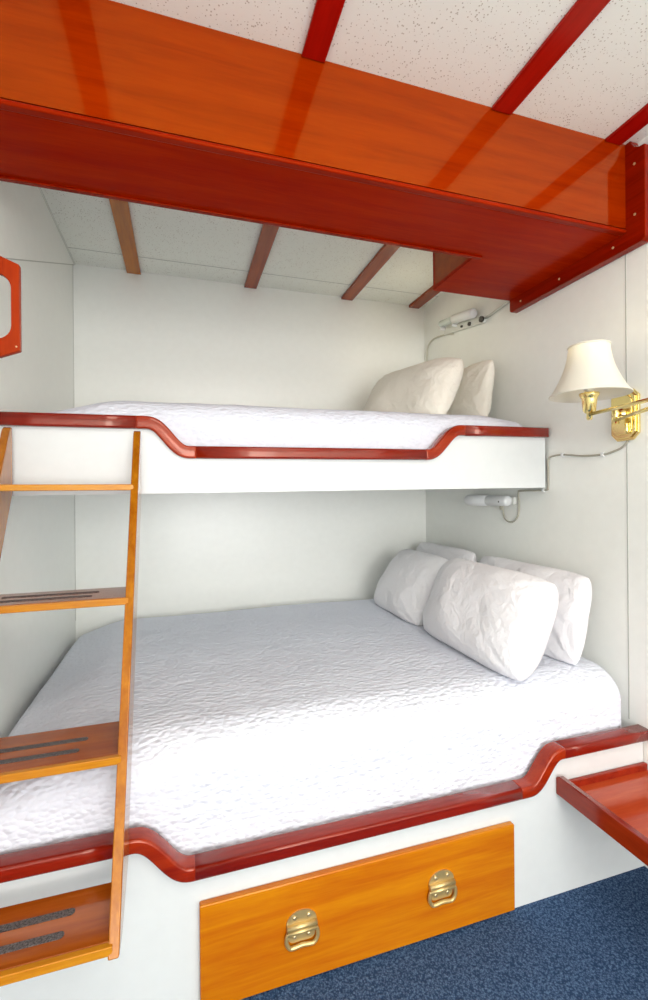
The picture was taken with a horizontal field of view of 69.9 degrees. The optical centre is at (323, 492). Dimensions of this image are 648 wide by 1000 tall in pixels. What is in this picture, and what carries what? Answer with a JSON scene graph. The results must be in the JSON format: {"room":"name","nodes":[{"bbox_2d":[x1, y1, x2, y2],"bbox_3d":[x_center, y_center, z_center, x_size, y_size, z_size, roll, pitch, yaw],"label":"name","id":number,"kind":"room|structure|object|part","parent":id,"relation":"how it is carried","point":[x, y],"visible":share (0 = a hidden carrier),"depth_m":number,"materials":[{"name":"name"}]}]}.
{"room":"ship cabin","nodes":[
{"label":"ship cabin","id":0,"kind":"room"},
{"bbox_2d":[0,259,75,737],"bbox_3d":[-0.354,0.047,-0.685,0.100,2.329,6.100,0,0,-17],"label":"wall","id":1,"kind":"structure","parent":0,"point":[38,553],"depth_m":1.65,"materials":[{"name":"white paint"}]},
{"bbox_2d":[0,256,21,357],"bbox_3d":[-0.780,-0.435,1.076,0.132,0.237,0.018,0,0,-17],"label":"wooden frame","id":2,"kind":"object","parent":1,"relation":"attached to","point":[10,344],"visible":1,"depth_m":1.08,"materials":[{"name":"red wood"}]},
{"bbox_2d":[0,181,72,263],"bbox_3d":[-1.011,-0.804,1.600,0.006,0.610,1.350,0,0,-17],"label":"wall","id":3,"kind":"structure","parent":1,"relation":"attached to","point":[28,230],"depth_m":1.55,"materials":[{"name":"white paint"}]},
{"bbox_2d":[6,258,72,264],"bbox_3d":[-1.079,-0.901,1.811,0.004,0.414,0.906,0,0,-17],"label":"trim","id":4,"kind":"structure","parent":1,"relation":"attached to","point":[6,258],"depth_m":1.65,"materials":[{"name":"white paint"}]},
{"bbox_2d":[38,187,75,264],"bbox_3d":[-0.989,-1.109,1.529,0.012,0.007,1.500,0,0,-17],"label":"trim","id":5,"kind":"structure","parent":1,"relation":"attached to","point":[40,189],"depth_m":1.90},
{"bbox_2d":[73,310,75,620],"bbox_3d":[-1.208,-0.246,2.242,0.002,1.729,0.003,0,0,-17],"label":"trim","id":6,"kind":"structure","parent":1,"relation":"attached to","point":[73,310],"depth_m":2.24,"materials":[{"name":"white paint"}]},
{"bbox_2d":[73,264,425,640],"bbox_3d":[-0.310,0.046,2.573,2.108,2.329,0.100,0,0,-17],"label":"wall","id":7,"kind":"structure","parent":0,"point":[145,337],"depth_m":2.47,"materials":[{"name":"white paint"}]},
{"bbox_2d":[68,247,437,296],"bbox_3d":[-0.258,-1.118,2.374,1.908,0.001,0.004,0,0,-17],"label":"trim","id":8,"kind":"structure","parent":7,"relation":"attached to","point":[68,247],"depth_m":2.31,"materials":[{"name":"white paint"}]},
{"bbox_2d":[0,411,548,495],"bbox_3d":[-0.149,-0.125,2.046,1.904,0.255,0.999,0,0,-17],"label":"bunk","id":9,"kind":"object","parent":7,"relation":"attached to","point":[48,448],"visible":1,"depth_m":1.50,"materials":[{"name":"white paint"}]},
{"bbox_3d":[-0.747,-0.212,1.367,0.360,0.042,0.054,0,0,-17],"label":"straight rail","id":10,"kind":"part","parent":9,"relation":"part of","materials":[{"name":"brown wood"}]},
{"bbox_3d":[-0.491,-0.171,1.446,0.175,0.127,0.054,0,0,-17],"label":"curved rail","id":11,"kind":"part","parent":9,"relation":"part of","materials":[{"name":"brown wood"}]},
{"bbox_2d":[46,401,521,448],"bbox_3d":[-0.159,-0.176,2.070,1.879,0.276,0.935,0,0,-17],"label":"bedspread","id":12,"kind":"object","parent":9,"relation":"on","point":[193,424],"visible":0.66,"depth_m":1.60,"materials":[{"name":"white fabric"}]},
{"bbox_2d":[363,357,463,413],"bbox_3d":[0.391,-0.457,2.141,0.239,0.273,0.507,0,0,-37],"label":"pillow","id":13,"kind":"object","parent":12,"relation":"on","point":[431,386],"visible":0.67,"depth_m":1.99,"materials":[{"name":"white fabric"}]},
{"bbox_2d":[447,360,494,416],"bbox_3d":[0.651,-0.463,2.296,0.153,0.288,0.506,0,0,-17],"label":"pillow","id":14,"kind":"object","parent":12,"relation":"on","point":[473,396],"visible":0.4,"depth_m":2.09,"materials":[{"name":"white fabric"}]},
{"bbox_3d":[-0.021,-0.134,1.591,0.808,0.046,0.054,0,0,-17],"label":"straight rail","id":15,"kind":"part","parent":9,"relation":"part of","materials":[{"name":"brown wood"}]},
{"bbox_3d":[0.444,-0.188,1.735,0.165,0.133,0.054,0,0,-17],"label":"curved rail","id":16,"kind":"part","parent":9,"relation":"part of","materials":[{"name":"brown wood"}]},
{"bbox_3d":[0.705,-0.238,1.816,0.383,0.042,0.054,0,0,-17],"label":"straight rail","id":17,"kind":"part","parent":9,"relation":"part of","materials":[{"name":"brown wood"}]},
{"bbox_2d":[41,0,647,306],"bbox_3d":[0.596,-1.165,-0.389,2.108,0.080,6.300,0,0,-17],"label":"ceiling","id":18,"kind":"structure","parent":0,"point":[470,50],"depth_m":1.26,"materials":[{"name":"paint"}]},
{"bbox_2d":[109,199,140,274],"bbox_3d":[-0.793,-1.106,1.805,0.066,0.016,1.084,0,0,-17],"label":"batten","id":19,"kind":"object","parent":18,"relation":"attached to","point":[122,219],"visible":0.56,"depth_m":1.97,"materials":[{"name":"brown wood"}]},
{"bbox_2d":[244,224,278,288],"bbox_3d":[-0.237,-1.111,1.977,0.066,0.016,1.084,0,0,-17],"label":"batten","id":20,"kind":"object","parent":18,"relation":"attached to","point":[267,235],"visible":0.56,"depth_m":2.14,"materials":[{"name":"brown wood"}]},
{"bbox_2d":[302,0,344,62],"bbox_3d":[0.524,-1.120,-0.598,0.062,0.010,3.742,0,0,-17],"label":"batten","id":21,"kind":"object","parent":18,"relation":"attached to","point":[326,14],"visible":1,"depth_m":1.11,"materials":[{"name":"red wood"}]},
{"bbox_2d":[0,0,647,312],"bbox_3d":[0.026,-0.951,1.464,1.903,0.339,0.622,0,0,-17],"label":"ceiling beam","id":22,"kind":"structure","parent":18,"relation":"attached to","point":[108,99],"depth_m":1.23,"materials":[{"name":"wood"}]},
{"bbox_3d":[-0.001,-0.842,1.498,1.870,0.014,0.535,0,0,-17],"label":"panel","id":23,"kind":"part","parent":22,"relation":"part of","materials":[{"name":"wood"}]},
{"bbox_3d":[0.634,-0.990,1.966,0.379,0.272,0.016,0,0,-17],"label":"panel","id":24,"kind":"part","parent":22,"relation":"part of","materials":[{"name":"brown wood"}]},
{"bbox_3d":[0.502,-0.989,1.776,0.015,0.272,0.269,0,0,-17],"label":"panel","id":25,"kind":"part","parent":22,"relation":"part of","materials":[{"name":"brown wood"}]},
{"bbox_2d":[341,244,398,300],"bbox_3d":[0.291,-1.115,2.140,0.068,0.016,1.084,0,0,-17],"label":"batten","id":26,"kind":"object","parent":18,"relation":"attached to","point":[385,253],"visible":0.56,"depth_m":2.31,"materials":[{"name":"brown wood"}]},
{"bbox_2d":[409,286,440,308],"bbox_3d":[0.656,-1.118,2.402,0.066,0.016,0.798,0,0,-17],"label":"batten","id":27,"kind":"object","parent":18,"relation":"attached to","point":[430,293],"visible":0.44,"depth_m":2.64,"materials":[{"name":"brown wood"}]},
{"bbox_2d":[492,0,610,114],"bbox_3d":[1.072,-1.124,-0.429,0.068,0.010,3.742,0,0,-17],"label":"batten","id":28,"kind":"object","parent":18,"relation":"attached to","point":[582,13],"visible":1,"depth_m":1.17,"materials":[{"name":"red wood"}]},
{"bbox_2d":[605,103,647,144],"bbox_3d":[1.477,-1.127,-0.304,0.064,0.010,3.742,0,0,-17],"label":"batten","id":29,"kind":"object","parent":18,"relation":"attached to","point":[639,120],"visible":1,"depth_m":1.42,"materials":[{"name":"red wood"}]},
{"bbox_2d":[241,866,647,999],"bbox_3d":[0.615,1.254,-0.389,2.108,0.100,6.300,0,0,-17],"label":"floor","id":30,"kind":"structure","parent":0,"point":[589,941],"depth_m":1.20,"materials":[{"name":"blue carpet"}]},
{"bbox_2d":[0,724,647,999],"bbox_3d":[-0.079,0.985,1.852,1.905,0.448,1.406,0,0,-17],"label":"bunk","id":31,"kind":"object","parent":30,"relation":"on","point":[240,921],"visible":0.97,"depth_m":1.16,"materials":[{"name":"white paint"}]},
{"bbox_3d":[-0.618,0.781,0.982,0.363,0.033,0.048,0,0,-17],"label":"straight rail","id":32,"kind":"part","parent":31,"relation":"part of","materials":[{"name":"brown wood"}]},
{"bbox_2d":[0,427,140,986],"bbox_3d":[-0.631,0.330,1.066,0.356,1.030,0.583,0,0,-17],"label":"ladder","id":33,"kind":"object","parent":31,"relation":"attached to","point":[42,936],"visible":1,"depth_m":0.97,"materials":[{"name":"brown wood"}]},
{"bbox_3d":[-0.372,0.826,1.057,0.150,0.126,0.048,0,0,-17],"label":"curved rail","id":34,"kind":"part","parent":31,"relation":"part of","materials":[{"name":"brown wood"}]},
{"bbox_3d":[-0.053,1.065,1.131,0.088,0.088,0.014,0,0,-17],"label":"handle","id":35,"kind":"part","parent":31,"relation":"part of","materials":[{"name":"gold metal"}]},
{"bbox_2d":[0,599,620,854],"bbox_3d":[-0.091,0.752,1.880,1.894,0.330,1.339,0,0,-17],"label":"bedspread","id":36,"kind":"object","parent":31,"relation":"on","point":[252,724],"visible":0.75,"depth_m":1.33,"materials":[{"name":"white fabric"}]},
{"bbox_2d":[374,549,447,625],"bbox_3d":[0.432,0.438,2.288,0.265,0.292,0.486,0,0,-17],"label":"pillow","id":37,"kind":"object","parent":36,"relation":"on","point":[404,588],"visible":0.79,"depth_m":2.15,"materials":[{"name":"white fabric"}]},
{"bbox_2d":[416,542,476,561],"bbox_3d":[0.610,0.430,2.438,0.164,0.307,0.545,0,0,-17],"label":"pillow","id":38,"kind":"object","parent":36,"relation":"on","point":[447,552],"visible":0.26,"depth_m":2.36,"materials":[{"name":"white fabric"}]},
{"bbox_2d":[422,558,558,680],"bbox_3d":[0.586,0.426,1.729,0.270,0.315,0.603,0,0,-17],"label":"pillow","id":39,"kind":"object","parent":36,"relation":"on","point":[502,619],"visible":1,"depth_m":1.54,"materials":[{"name":"white fabric"}]},
{"bbox_2d":[479,556,591,664],"bbox_3d":[0.797,0.431,1.852,0.154,0.301,0.603,0,0,-17],"label":"pillow","id":40,"kind":"object","parent":36,"relation":"on","point":[566,642],"visible":0.48,"depth_m":1.60,"materials":[{"name":"white fabric"}]},
{"bbox_3d":[0.127,1.072,1.204,0.870,0.246,0.018,0,0,-17],"label":"drawer","id":41,"kind":"part","parent":31,"relation":"part of","materials":[{"name":"orange wood"}]},
{"bbox_3d":[0.129,0.867,1.212,0.900,0.037,0.048,0,0,-17],"label":"straight rail","id":42,"kind":"part","parent":31,"relation":"part of","materials":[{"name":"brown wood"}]},
{"bbox_3d":[0.318,1.062,1.246,0.088,0.088,0.014,0,0,-17],"label":"handle","id":43,"kind":"part","parent":31,"relation":"part of","materials":[{"name":"gold metal"}]},
{"bbox_3d":[0.633,0.816,1.368,0.155,0.122,0.048,0,0,-17],"label":"curved rail","id":44,"kind":"part","parent":31,"relation":"part of","materials":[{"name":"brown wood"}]},
{"bbox_3d":[0.867,0.770,1.440,0.336,0.033,0.048,0,0,-17],"label":"straight rail","id":45,"kind":"part","parent":31,"relation":"part of","materials":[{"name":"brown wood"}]},
{"bbox_2d":[556,762,647,865],"bbox_3d":[0.960,0.869,1.118,0.350,0.057,0.673,0,0,-17],"label":"shelf","id":46,"kind":"object","parent":31,"relation":"attached to","point":[615,800],"visible":1,"depth_m":1.32,"materials":[{"name":"red wood"}]},
{"bbox_2d":[424,136,647,867],"bbox_3d":[1.564,0.032,-0.092,0.100,2.329,6.100,0,0,-17],"label":"wall","id":47,"kind":"structure","parent":0,"point":[578,525],"depth_m":1.74,"materials":[{"name":"white paint"}]},
{"bbox_2d":[426,301,509,360],"bbox_3d":[0.701,-0.722,2.400,0.065,0.449,0.767,0,0,-17],"label":"light","id":48,"kind":"object","parent":47,"relation":"attached to","point":[471,313],"visible":0.84,"depth_m":2.36,"materials":[{"name":"white plastic"}]},
{"bbox_2d":[464,495,516,509],"bbox_3d":[0.774,0.042,2.186,0.064,0.070,0.321,0,0,-17],"label":"light","id":49,"kind":"object","parent":47,"relation":"attached to","point":[471,500],"visible":1,"depth_m":2.14,"materials":[{"name":"white plastic"}]},
{"bbox_2d":[502,441,628,522],"bbox_3d":[0.912,-0.020,1.831,0.010,0.307,0.633,0,0,-17],"label":"power cord","id":50,"kind":"object","parent":47,"relation":"attached to","point":[602,454],"visible":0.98,"depth_m":1.86,"materials":[{"name":"white plastic"}]},
{"bbox_2d":[548,339,647,441],"bbox_3d":[0.893,-0.313,1.340,0.330,0.281,0.431,0,0,-17],"label":"wall lamp","id":51,"kind":"object","parent":47,"relation":"attached to","point":[590,375],"visible":1,"depth_m":1.39,"materials":[{"name":"white fabric"}]},
{"bbox_2d":[579,391,599,419],"bbox_3d":[0.814,-0.266,1.422,0.056,0.084,0.056,0,0,-17],"label":"socket","id":52,"kind":"object","parent":51,"relation":"attached to","point":[588,398],"depth_m":1.41,"materials":[{"name":"gold metal"}]},
{"bbox_3d":[0.814,-0.376,1.422,0.222,0.149,0.222,0,0,-17],"label":"lampshade","id":53,"kind":"part","parent":51,"relation":"part of","materials":[{"name":"white fabric"}]},
{"bbox_3d":[0.824,-0.239,1.264,0.011,0.015,0.317,0,0,-3],"label":"arm","id":54,"kind":"part","parent":51,"relation":"part of","materials":[{"name":"gold metal"}]},
{"bbox_2d":[624,422,628,433],"bbox_3d":[0.989,-0.213,1.514,0.013,0.039,0.011,0,0,-17],"label":"switch","id":55,"kind":"object","parent":51,"relation":"attached to","point":[626,424],"depth_m":1.51,"materials":[{"name":"gold metal"}]},
{"bbox_3d":[0.897,-0.231,1.316,0.012,0.028,0.439,0,0,17],"label":"arm","id":56,"kind":"part","parent":51,"relation":"part of","materials":[{"name":"gold metal"}]},
{"bbox_2d":[625,255,629,718],"bbox_3d":[1.006,-0.189,1.539,0.001,1.879,0.004,0,0,-17],"label":"trim","id":57,"kind":"structure","parent":47,"relation":"attached to","point":[625,255],"depth_m":1.54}
]}

